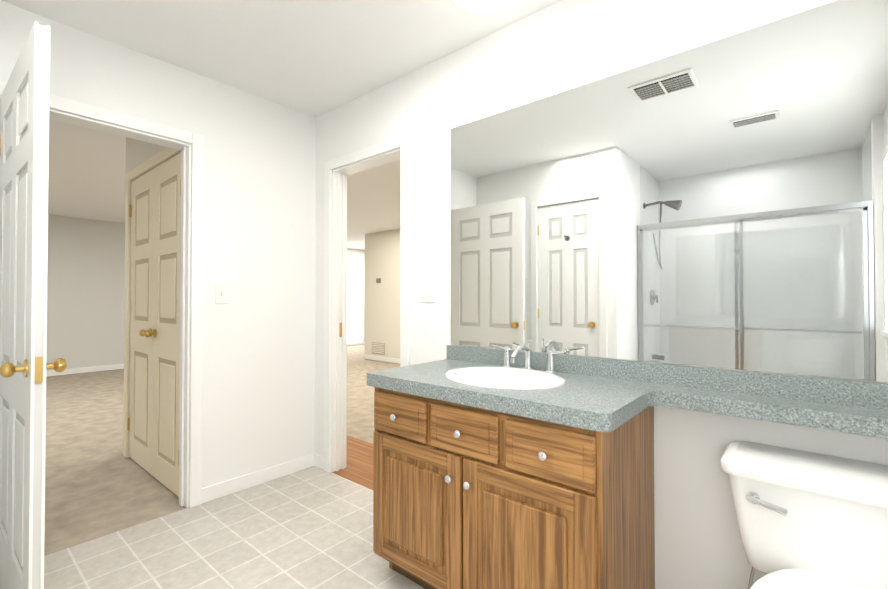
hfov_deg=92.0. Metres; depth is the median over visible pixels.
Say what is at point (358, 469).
floor
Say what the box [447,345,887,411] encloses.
backsplash
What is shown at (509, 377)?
sink
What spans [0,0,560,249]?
ceiling
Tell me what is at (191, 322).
door frame
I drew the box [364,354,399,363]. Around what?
baseboard
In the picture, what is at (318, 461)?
baseboard
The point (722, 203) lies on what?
mirror
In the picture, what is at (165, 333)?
closet door
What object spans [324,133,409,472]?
door frame
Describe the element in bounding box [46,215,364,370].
wall
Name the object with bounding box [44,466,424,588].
floor
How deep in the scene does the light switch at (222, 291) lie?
2.52 m
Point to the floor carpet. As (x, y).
(98, 484)
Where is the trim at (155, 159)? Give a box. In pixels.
[123,147,179,457]
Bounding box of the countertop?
[367,360,887,443]
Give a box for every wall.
[0,1,315,487]
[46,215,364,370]
[123,137,180,457]
[315,0,887,588]
[364,229,399,358]
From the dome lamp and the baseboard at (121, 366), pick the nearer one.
the dome lamp
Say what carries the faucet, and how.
on the countertop
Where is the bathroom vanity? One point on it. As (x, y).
(506, 467)
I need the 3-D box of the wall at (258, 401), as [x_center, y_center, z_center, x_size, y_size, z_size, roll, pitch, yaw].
[-2.240,-0.046,1.522,0.120,2.440,4.000,-1,-1,40]
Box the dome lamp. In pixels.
[453,0,505,12]
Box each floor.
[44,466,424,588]
[332,436,372,489]
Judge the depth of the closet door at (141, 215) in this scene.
2.98 m
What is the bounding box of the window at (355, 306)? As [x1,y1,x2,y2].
[347,269,363,344]
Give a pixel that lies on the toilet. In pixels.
(807, 520)
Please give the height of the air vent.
0.220 m
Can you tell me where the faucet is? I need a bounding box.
[491,344,566,371]
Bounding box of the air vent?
[372,342,384,354]
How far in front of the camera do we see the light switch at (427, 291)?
2.31 m
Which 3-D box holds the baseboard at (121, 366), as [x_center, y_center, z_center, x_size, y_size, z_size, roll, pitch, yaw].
[-5.076,1.203,7.502,0.012,0.085,9.500,-1,-1,40]
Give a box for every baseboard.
[46,344,362,376]
[202,453,313,503]
[314,453,323,469]
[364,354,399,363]
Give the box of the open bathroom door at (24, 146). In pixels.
[0,21,66,588]
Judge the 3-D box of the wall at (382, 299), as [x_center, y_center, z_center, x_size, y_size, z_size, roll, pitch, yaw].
[0.536,0.016,6.717,5.380,2.440,0.120,-1,-1,40]
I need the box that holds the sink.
[419,360,586,395]
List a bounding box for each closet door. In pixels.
[127,169,153,474]
[144,152,180,496]
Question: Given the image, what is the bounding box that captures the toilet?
[721,441,887,588]
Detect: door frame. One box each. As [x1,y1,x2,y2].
[0,80,203,507]
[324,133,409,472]
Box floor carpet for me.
[44,344,399,555]
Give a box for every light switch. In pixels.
[216,284,228,303]
[420,280,435,301]
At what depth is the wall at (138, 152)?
3.08 m
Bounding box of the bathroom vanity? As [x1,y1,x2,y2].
[367,384,654,588]
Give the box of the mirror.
[451,0,887,381]
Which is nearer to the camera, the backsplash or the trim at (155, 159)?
the backsplash
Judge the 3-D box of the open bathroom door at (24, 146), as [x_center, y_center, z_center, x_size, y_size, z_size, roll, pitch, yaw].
[-1.569,0.160,1.593,0.807,2.015,0.159,-1,-1,40]
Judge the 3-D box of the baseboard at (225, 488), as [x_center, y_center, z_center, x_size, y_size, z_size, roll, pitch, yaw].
[-1.528,1.141,2.249,0.012,0.085,1.950,-1,-1,40]
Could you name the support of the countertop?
on the bathroom vanity
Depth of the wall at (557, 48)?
1.79 m

